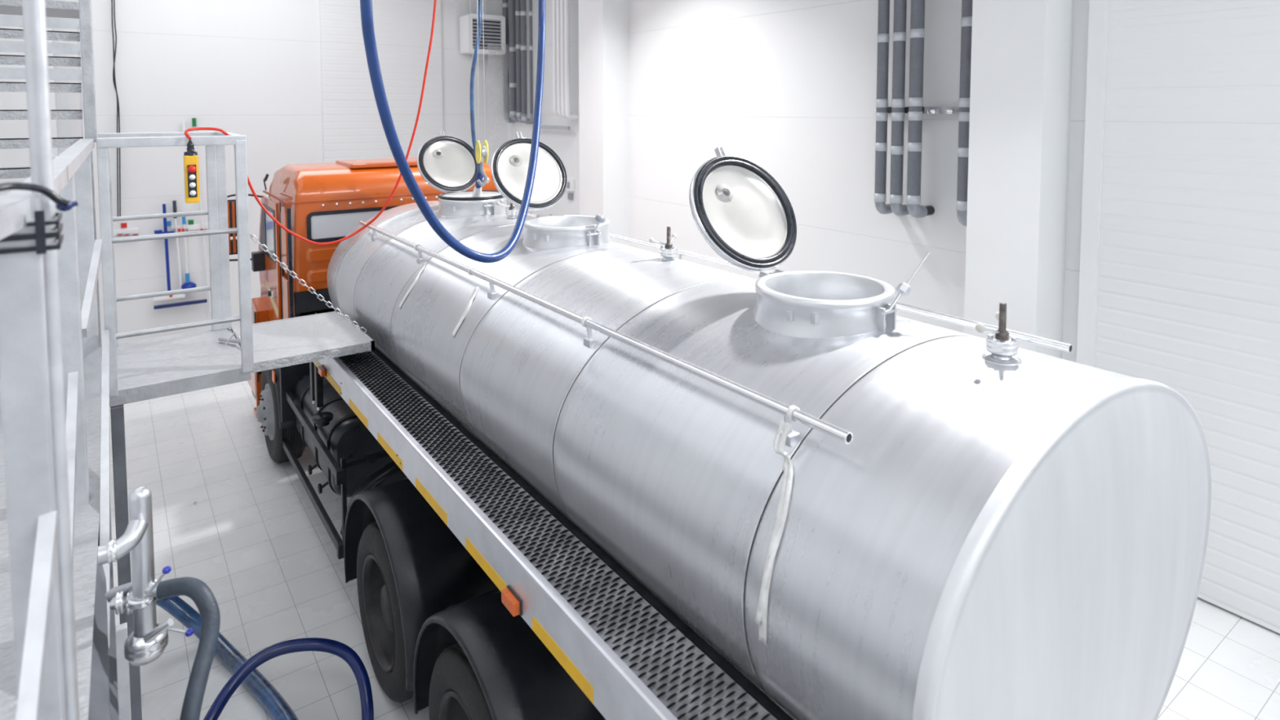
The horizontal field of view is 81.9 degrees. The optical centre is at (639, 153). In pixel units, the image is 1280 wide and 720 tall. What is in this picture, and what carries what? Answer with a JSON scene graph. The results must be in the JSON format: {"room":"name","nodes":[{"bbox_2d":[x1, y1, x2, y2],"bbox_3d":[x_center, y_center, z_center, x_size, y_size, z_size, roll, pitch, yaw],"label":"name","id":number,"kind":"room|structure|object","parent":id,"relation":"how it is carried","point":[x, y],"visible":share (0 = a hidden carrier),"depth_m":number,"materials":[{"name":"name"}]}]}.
{"room":"processing plant","nodes":[
{"label":"processing plant","id":0,"kind":"room"},
{"bbox_2d":[0,0,508,346],"bbox_3d":[-6.571,-0.482,11.344,10.050,6.800,0.100,-2,4,-36],"label":"wall","id":1,"kind":"structure","parent":0,"point":[251,68],"depth_m":11.21,"materials":[{"name":"white paint"}]},
{"bbox_2d":[120,222,127,227],"bbox_3d":[-7.488,1.037,10.699,0.070,0.070,0.013,-2,4,-36],"label":"tag","id":2,"kind":"object","parent":1,"relation":"attached to","point":[122,224],"visible":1,"depth_m":10.69,"materials":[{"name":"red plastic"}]},
{"bbox_2d":[113,227,138,236],"bbox_3d":[-7.455,1.144,10.681,0.315,0.107,0.095,-2,4,-36],"label":"tool rack","id":3,"kind":"object","parent":1,"relation":"attached to","point":[126,232],"visible":0.91,"depth_m":10.68,"materials":[{"name":"white plastic"}]},
{"bbox_2d":[166,221,171,226],"bbox_3d":[-7.048,1.038,11.018,0.070,0.070,0.013,-2,4,-36],"label":"tag","id":4,"kind":"object","parent":1,"relation":"attached to","point":[169,223],"visible":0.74,"depth_m":11.02,"materials":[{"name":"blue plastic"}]},
{"bbox_2d":[181,121,186,132],"bbox_3d":[-6.818,-0.323,11.026,0.065,0.332,0.060,-2,4,-36],"label":"handle","id":5,"kind":"object","parent":1,"relation":"attached to","point":[183,123],"visible":0.61,"depth_m":11.00,"materials":[{"name":"white plastic"}]},
{"bbox_2d":[170,223,208,231],"bbox_3d":[-6.802,1.129,11.156,0.491,0.112,0.090,-2,4,-36],"label":"tool rack","id":6,"kind":"object","parent":1,"relation":"attached to","point":[188,227],"visible":0.84,"depth_m":11.15,"materials":[{"name":"white plastic"}]},
{"bbox_2d":[153,204,185,301],"bbox_3d":[-7.012,1.446,10.943,0.400,1.423,0.100,-2,4,-36],"label":"broom","id":7,"kind":"object","parent":6,"relation":"hanging from","point":[165,224],"visible":0.66,"depth_m":10.92,"materials":[{"name":"blue plastic"}]},
{"bbox_2d":[153,200,207,309],"bbox_3d":[-6.906,1.486,11.043,0.680,1.583,0.094,-2,4,-36],"label":"squeegee","id":8,"kind":"object","parent":6,"relation":"hanging from","point":[204,300],"visible":1,"depth_m":11.04,"materials":[{"name":"blue plastic"}]},
{"bbox_2d":[181,216,196,288],"bbox_3d":[-6.812,1.494,11.103,0.200,1.109,0.192,-2,4,-36],"label":"brush","id":9,"kind":"object","parent":6,"relation":"hanging from","point":[188,284],"visible":0.93,"depth_m":11.11,"materials":[{"name":"white plastic"}]},
{"bbox_2d":[185,272,190,283],"bbox_3d":[-6.837,1.874,11.145,0.057,0.145,0.056,-2,4,-36],"label":"socket","id":10,"kind":"object","parent":9,"relation":"attached to","point":[187,275],"depth_m":11.12,"materials":[{"name":"blue plastic"}]},
{"bbox_2d":[188,219,193,224],"bbox_3d":[-6.813,1.034,11.187,0.070,0.070,0.013,-2,4,-36],"label":"tag","id":11,"kind":"object","parent":1,"relation":"attached to","point":[190,221],"visible":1,"depth_m":11.18,"materials":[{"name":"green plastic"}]},
{"bbox_2d":[191,118,211,313],"bbox_3d":[-6.663,0.956,11.215,0.167,3.004,0.056,-2,4,-36],"label":"handle","id":12,"kind":"object","parent":1,"relation":"attached to","point":[193,120],"visible":0.66,"depth_m":11.24,"materials":[{"name":"white plastic"}]},
{"bbox_2d":[319,0,443,162],"bbox_3d":[-4.422,-0.150,12.832,2.050,5.720,0.037,-2,4,-36],"label":"door","id":13,"kind":"structure","parent":1,"relation":"in","point":[353,129],"depth_m":12.70,"materials":[{"name":"white metal"}]},
{"bbox_2d":[109,380,1279,719],"bbox_3d":[-1.269,3.303,4.224,9.850,0.100,18.000,-2,4,-36],"label":"floor","id":14,"kind":"structure","parent":0,"point":[253,534],"depth_m":5.44,"materials":[{"name":"tile"}]},
{"bbox_2d":[0,0,101,346],"bbox_3d":[-5.309,0.632,6.011,1.390,5.016,1.316,-2,4,-36],"label":"wall","id":15,"kind":"structure","parent":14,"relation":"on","point":[60,9],"depth_m":5.84,"materials":[{"name":"white paint"}]},
{"bbox_2d":[51,0,82,155],"bbox_3d":[-5.873,-0.256,7.598,0.220,6.600,0.220,-2,4,-36],"label":"duct","id":16,"kind":"object","parent":14,"relation":"on","point":[64,100],"visible":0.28,"depth_m":7.50,"materials":[{"name":"white"}]},
{"bbox_2d":[75,0,83,137],"bbox_3d":[-5.780,-0.260,7.665,0.100,6.600,0.100,-2,4,-36],"label":"duct","id":17,"kind":"object","parent":14,"relation":"on","point":[77,1],"visible":0.08,"depth_m":7.60,"materials":[{"name":"white"}]},
{"bbox_2d":[0,0,374,719],"bbox_3d":[-1.751,0.026,2.894,2.345,6.600,5.531,-2,4,-36],"label":"platform","id":18,"kind":"object","parent":14,"relation":"on","point":[62,657],"visible":0.94,"depth_m":2.77,"materials":[{"name":"silver metal"}]},
{"bbox_2d":[0,182,70,254],"bbox_3d":[-1.299,0.131,1.553,0.154,0.153,0.234,-2,4,-36],"label":"bundle","id":19,"kind":"object","parent":18,"relation":"attached to","point":[40,235],"visible":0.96,"depth_m":1.53,"materials":[{"name":"rubber"}]},
{"bbox_2d":[55,200,78,211],"bbox_3d":[-1.269,0.114,1.633,0.039,0.026,0.030,-2,4,-36],"label":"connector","id":20,"kind":"object","parent":19,"relation":"attached to","point":[71,204],"visible":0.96,"depth_m":1.62,"materials":[{"name":"blue plastic"}]},
{"bbox_2d":[0,13,84,178],"bbox_3d":[-4.441,0.107,4.887,1.250,2.359,1.404,-2,4,-36],"label":"stair","id":21,"kind":"structure","parent":18,"relation":"on","point":[5,20],"depth_m":5.35,"materials":[{"name":"metal"}]},
{"bbox_2d":[97,486,193,666],"bbox_3d":[-1.594,1.350,2.377,0.238,0.564,0.247,-2,4,-36],"label":"stainless standpipe","id":22,"kind":"object","parent":18,"relation":"attached to","point":[148,640],"visible":0.96,"depth_m":2.35,"materials":[{"name":"silver metal"}]},
{"bbox_2d":[155,577,220,719],"bbox_3d":[-1.378,1.608,2.275,0.163,0.471,0.427,-2,4,-36],"label":"hose","id":23,"kind":"object","parent":22,"relation":"attached to","point":[206,604],"visible":1,"depth_m":2.31,"materials":[{"name":"rubber"}]},
{"bbox_2d":[183,138,199,203],"bbox_3d":[-2.625,0.098,4.316,0.072,0.378,0.090,-2,4,-36],"label":"pendant control","id":24,"kind":"object","parent":18,"relation":"hanging from","point":[191,170],"visible":1,"depth_m":4.29,"materials":[{"name":"yellow plastic"}]},
{"bbox_2d":[249,233,366,333],"bbox_3d":[-2.163,0.851,4.826,0.732,0.792,0.028,-3,5,-41],"label":"chain","id":25,"kind":"object","parent":18,"relation":"hanging from","point":[251,235],"visible":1,"depth_m":4.80,"materials":[{"name":"silver metal"}]},
{"bbox_2d":[184,0,436,245],"bbox_3d":[-2.039,-1.111,4.757,1.592,3.449,0.276,-2,4,-31],"label":"cable","id":26,"kind":"object","parent":18,"relation":"hanging from","point":[223,131],"visible":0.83,"depth_m":4.99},
{"bbox_2d":[360,0,545,262],"bbox_3d":[-0.734,-1.016,3.589,0.250,3.047,1.861,1,4,15],"label":"hose","id":27,"kind":"object","parent":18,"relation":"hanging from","point":[366,6],"visible":1,"depth_m":3.23,"materials":[{"name":"blue rubber"}]},
{"bbox_2d":[155,595,298,719],"bbox_3d":[-2.323,3.056,4.338,1.954,0.388,0.287,3,4,36],"label":"hose","id":28,"kind":"object","parent":14,"relation":"on","point":[255,682],"visible":0.7,"depth_m":4.58,"materials":[{"name":"blue rubber"}]},
{"bbox_2d":[203,637,373,719],"bbox_3d":[-1.845,2.996,4.006,0.866,0.526,0.532,0,3,-2],"label":"hose","id":29,"kind":"object","parent":14,"relation":"on","point":[337,648],"visible":1,"depth_m":4.11,"materials":[{"name":"blue rubber"}]},
{"bbox_2d":[226,130,1211,719],"bbox_3d":[-1.022,1.488,5.770,2.857,3.337,8.606,-3,4,-38],"label":"truck","id":30,"kind":"object","parent":14,"relation":"on","point":[580,526],"depth_m":2.75,"materials":[{"name":"metal"}]},
{"bbox_2d":[229,239,237,254],"bbox_3d":[-4.278,0.977,7.749,0.100,0.160,0.055,-2,4,-36],"label":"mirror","id":31,"kind":"object","parent":30,"relation":"attached to","point":[233,242],"depth_m":7.72,"materials":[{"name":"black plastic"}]},
{"bbox_2d":[307,463,317,475],"bbox_3d":[-2.895,2.800,6.604,0.135,0.109,0.080,-2,4,-36],"label":"tap","id":32,"kind":"object","parent":30,"relation":"on","point":[309,468],"depth_m":6.56,"materials":[{"name":"black metal"}]},
{"bbox_2d":[318,365,325,377],"bbox_3d":[-2.344,1.600,5.431,0.029,0.050,0.110,-2,4,-36],"label":"marker lamp","id":33,"kind":"object","parent":30,"relation":"attached to","point":[322,369],"depth_m":5.40,"materials":[{"name":"orange plastic"}]},
{"bbox_2d":[317,480,328,493],"bbox_3d":[-2.673,2.827,6.298,0.135,0.109,0.080,-2,4,-36],"label":"tap","id":34,"kind":"object","parent":30,"relation":"on","point":[320,487],"depth_m":6.26,"materials":[{"name":"black metal"}]},
{"bbox_2d":[467,266,475,275],"bbox_3d":[-1.017,0.710,4.458,0.048,0.048,0.020,-2,4,-36],"label":"tie","id":35,"kind":"object","parent":30,"relation":"attached to","point":[469,268],"visible":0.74,"depth_m":4.45,"materials":[{"name":"white plastic"}]},
{"bbox_2d":[471,172,489,197],"bbox_3d":[-1.300,0.264,6.032,0.116,0.270,0.391,-1,4,-19],"label":"filling nozzle","id":36,"kind":"object","parent":30,"relation":"on","point":[477,192],"visible":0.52,"depth_m":5.99,"materials":[{"name":"silver metal"}]},
{"bbox_2d":[470,0,482,172],"bbox_3d":[-1.297,-1.401,5.852,0.098,3.128,0.220,0,3,3],"label":"hose","id":37,"kind":"object","parent":36,"relation":"on","point":[479,2],"visible":0.84,"depth_m":5.84,"materials":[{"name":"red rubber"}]},
{"bbox_2d":[501,587,519,616],"bbox_3d":[-0.508,1.760,2.896,0.029,0.050,0.110,-2,4,-36],"label":"marker lamp","id":38,"kind":"object","parent":30,"relation":"attached to","point":[510,597],"depth_m":2.88,"materials":[{"name":"orange plastic"}]},
{"bbox_2d":[506,585,522,616],"bbox_3d":[-0.495,1.759,2.905,0.008,0.060,0.120,-2,4,-36],"label":"lamp base","id":39,"kind":"object","parent":30,"relation":"attached to","point":[512,592],"depth_m":2.87,"materials":[{"name":"black plastic"}]},
{"bbox_2d":[581,316,591,327],"bbox_3d":[-0.246,0.774,3.393,0.048,0.048,0.020,-2,4,-36],"label":"tie","id":40,"kind":"object","parent":30,"relation":"attached to","point":[584,318],"visible":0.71,"depth_m":3.38,"materials":[{"name":"white plastic"}]},
{"bbox_2d":[786,404,799,422],"bbox_3d":[0.494,0.835,2.372,0.048,0.048,0.020,-2,4,-36],"label":"tie","id":41,"kind":"object","parent":30,"relation":"attached to","point":[791,408],"visible":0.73,"depth_m":2.36,"materials":[{"name":"white plastic"}]},
{"bbox_2d":[507,0,1089,362],"bbox_3d":[2.763,-0.216,6.932,0.100,6.800,18.000,-2,4,-36],"label":"wall","id":42,"kind":"structure","parent":0,"point":[788,88],"depth_m":8.17,"materials":[{"name":"white paint"}]},
{"bbox_2d":[502,0,515,123],"bbox_3d":[-2.455,-2.254,13.758,0.228,3.350,0.116,-2,4,-36],"label":"pipe","id":43,"kind":"object","parent":42,"relation":"attached to","point":[504,2],"visible":0.8,"depth_m":13.72,"materials":[{"name":"plastic"}]},
{"bbox_2d":[508,0,519,122],"bbox_3d":[-2.293,-2.251,13.529,0.235,3.330,0.130,-2,4,-36],"label":"pipe","id":44,"kind":"object","parent":42,"relation":"attached to","point":[512,17],"visible":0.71,"depth_m":13.48,"materials":[{"name":"plastic"}]},
{"bbox_2d":[515,0,528,123],"bbox_3d":[-2.146,-2.234,13.336,0.223,3.340,0.106,-2,4,-36],"label":"pipe","id":45,"kind":"object","parent":42,"relation":"attached to","point":[517,6],"visible":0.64,"depth_m":13.29,"materials":[{"name":"plastic"}]},
{"bbox_2d":[520,0,533,124],"bbox_3d":[-2.030,-2.213,13.177,0.223,3.362,0.106,-2,4,-36],"label":"pipe","id":46,"kind":"object","parent":42,"relation":"attached to","point":[522,2],"visible":0.96,"depth_m":13.14,"materials":[{"name":"plastic"}]},
{"bbox_2d":[528,0,533,122],"bbox_3d":[-1.856,-2.212,12.954,0.201,3.338,0.063,-2,4,-36],"label":"pipe","id":47,"kind":"object","parent":42,"relation":"attached to","point":[531,46],"visible":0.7,"depth_m":12.93,"materials":[{"name":"plastic"}]},
{"bbox_2d":[540,124,570,129],"bbox_3d":[-1.472,-0.455,12.564,0.160,0.057,1.200,-2,4,-36],"label":"pipe","id":48,"kind":"object","parent":42,"relation":"attached to","point":[560,127],"visible":0.74,"depth_m":12.35,"materials":[{"name":"silver metal"}]},
{"bbox_2d":[551,0,572,115],"bbox_3d":[-1.279,-2.223,12.036,0.338,3.206,0.080,-2,4,-36],"label":"pipe","id":49,"kind":"object","parent":42,"relation":"attached to","point":[553,2],"visible":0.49,"depth_m":11.97,"materials":[{"name":"white plastic"}]},
{"bbox_2d":[555,0,576,117],"bbox_3d":[-1.202,-2.207,11.930,0.338,3.225,0.080,-2,4,-36],"label":"pipe","id":50,"kind":"object","parent":42,"relation":"attached to","point":[557,2],"visible":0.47,"depth_m":11.86,"materials":[{"name":"white plastic"}]},
{"bbox_2d":[560,0,578,118],"bbox_3d":[-1.126,-2.192,11.826,0.338,3.244,0.080,-2,4,-36],"label":"pipe","id":51,"kind":"object","parent":42,"relation":"attached to","point":[562,2],"visible":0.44,"depth_m":11.76,"materials":[{"name":"white plastic"}]},
{"bbox_2d":[565,177,574,191],"bbox_3d":[-1.177,0.513,12.285,0.073,0.200,0.240,-2,4,-36],"label":"box","id":52,"kind":"object","parent":42,"relation":"attached to","point":[571,182],"visible":0.66,"depth_m":12.21,"materials":[{"name":"white plastic"}]},
{"bbox_2d":[568,193,573,199],"bbox_3d":[-1.160,0.712,12.311,0.028,0.100,0.140,-2,4,-36],"label":"wall switch","id":53,"kind":"object","parent":42,"relation":"attached to","point":[570,195],"visible":1,"depth_m":12.28,"materials":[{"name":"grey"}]},
{"bbox_2d":[564,0,578,119],"bbox_3d":[-1.048,-2.173,11.715,0.343,3.268,0.090,-2,4,-36],"label":"pipe","id":54,"kind":"object","parent":42,"relation":"attached to","point":[566,2],"visible":0.91,"depth_m":11.65,"materials":[{"name":"white plastic"}]},
{"bbox_2d":[578,0,628,245],"bbox_3d":[-0.544,-0.463,11.030,0.450,6.600,0.670,-2,4,-36],"label":"pillar","id":55,"kind":"structure","parent":42,"relation":"attached to","point":[603,24],"depth_m":10.79,"materials":[{"name":"white paint"}]},
{"bbox_2d":[874,0,892,213],"bbox_3d":[2.387,-1.470,7.012,0.325,4.108,0.110,-2,4,-36],"label":"pipe","id":56,"kind":"object","parent":42,"relation":"attached to","point":[883,19],"visible":0.95,"depth_m":6.97,"materials":[{"name":"plastic"}]},
{"bbox_2d":[889,0,909,216],"bbox_3d":[2.489,-1.462,6.868,0.329,4.105,0.118,-2,4,-36],"label":"pipe","id":57,"kind":"object","parent":42,"relation":"attached to","point":[898,100],"visible":0.98,"depth_m":6.83,"materials":[{"name":"plastic"}]},
{"bbox_2d":[906,0,934,217],"bbox_3d":[2.595,-1.455,6.718,0.333,4.101,0.126,-2,4,-36],"label":"pipe","id":58,"kind":"object","parent":42,"relation":"attached to","point":[917,34],"visible":1,"depth_m":6.68,"materials":[{"name":"plastic"}]},
{"bbox_2d":[887,106,959,114],"bbox_3d":[2.622,-0.406,6.854,0.204,0.065,0.917,-2,4,-36],"label":"pipe rail","id":59,"kind":"object","parent":42,"relation":"attached to","point":[942,110],"visible":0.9,"depth_m":6.68,"materials":[{"name":"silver metal"}]},
{"bbox_2d":[955,0,973,226],"bbox_3d":[2.884,-1.423,6.317,0.335,4.118,0.130,-2,4,-36],"label":"pipe","id":60,"kind":"object","parent":42,"relation":"attached to","point":[966,5],"visible":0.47,"depth_m":6.28,"materials":[{"name":"plastic"}]},
{"bbox_2d":[964,0,1074,358],"bbox_3d":[3.087,-0.161,6.015,0.450,6.600,0.590,-2,4,-36],"label":"pillar","id":61,"kind":"structure","parent":42,"relation":"attached to","point":[1022,50],"depth_m":5.85,"materials":[{"name":"white paint"}]},
{"bbox_2d":[1076,0,1109,367],"bbox_3d":[3.528,-0.143,5.711,0.088,6.600,0.120,-2,4,-36],"label":"trim","id":62,"kind":"structure","parent":42,"relation":"attached to","point":[1098,28],"depth_m":5.70,"materials":[{"name":"white paint"}]},
{"bbox_2d":[1095,0,1279,633],"bbox_3d":[5.251,0.417,3.395,0.042,5.720,5.700,-2,4,-36],"label":"door","id":63,"kind":"structure","parent":42,"relation":"in","point":[1188,291],"depth_m":5.15,"materials":[{"name":"white metal"}]},
{"bbox_3d":[-1.269,-3.385,3.822,9.850,0.100,18.000,-2,4,-36],"label":"ceiling","id":64,"kind":"structure","parent":0,"visible":0},
{"bbox_2d":[111,0,118,216],"bbox_3d":[-7.440,-1.817,10.449,0.139,5.534,0.018,-2,4,-36],"label":"cable","id":65,"kind":"object","parent":64,"relation":"hanging from","point":[111,0],"visible":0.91,"depth_m":10.51,"materials":[{"name":"rubber"}]},
{"bbox_2d":[112,0,120,216],"bbox_3d":[-7.423,-1.819,10.462,0.146,5.542,0.018,-2,4,-36],"label":"cable","id":66,"kind":"object","parent":64,"relation":"hanging from","point":[113,0],"visible":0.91,"depth_m":10.51,"materials":[{"name":"rubber"}]},
{"bbox_2d":[475,0,488,186],"bbox_3d":[-1.233,-1.591,5.655,0.090,3.703,0.100,-2,4,-36],"label":"hook block","id":67,"kind":"object","parent":64,"relation":"hanging from","point":[480,152],"visible":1,"depth_m":5.73,"materials":[{"name":"yellow metal"}]},
{"bbox_2d":[459,0,506,60],"bbox_3d":[-2.906,-2.824,13.486,0.720,2.180,0.499,-2,4,-36],"label":"heater","id":68,"kind":"object","parent":64,"relation":"hanging from","point":[493,28],"visible":0.97,"depth_m":13.36,"materials":[{"name":"white plastic"}]},
{"bbox_2d":[472,19,501,49],"bbox_3d":[-2.785,-2.165,13.358,0.580,0.560,0.017,-2,4,-36],"label":"grille","id":69,"kind":"object","parent":68,"relation":"attached to","point":[491,28],"depth_m":13.37,"materials":[{"name":"white plastic"}]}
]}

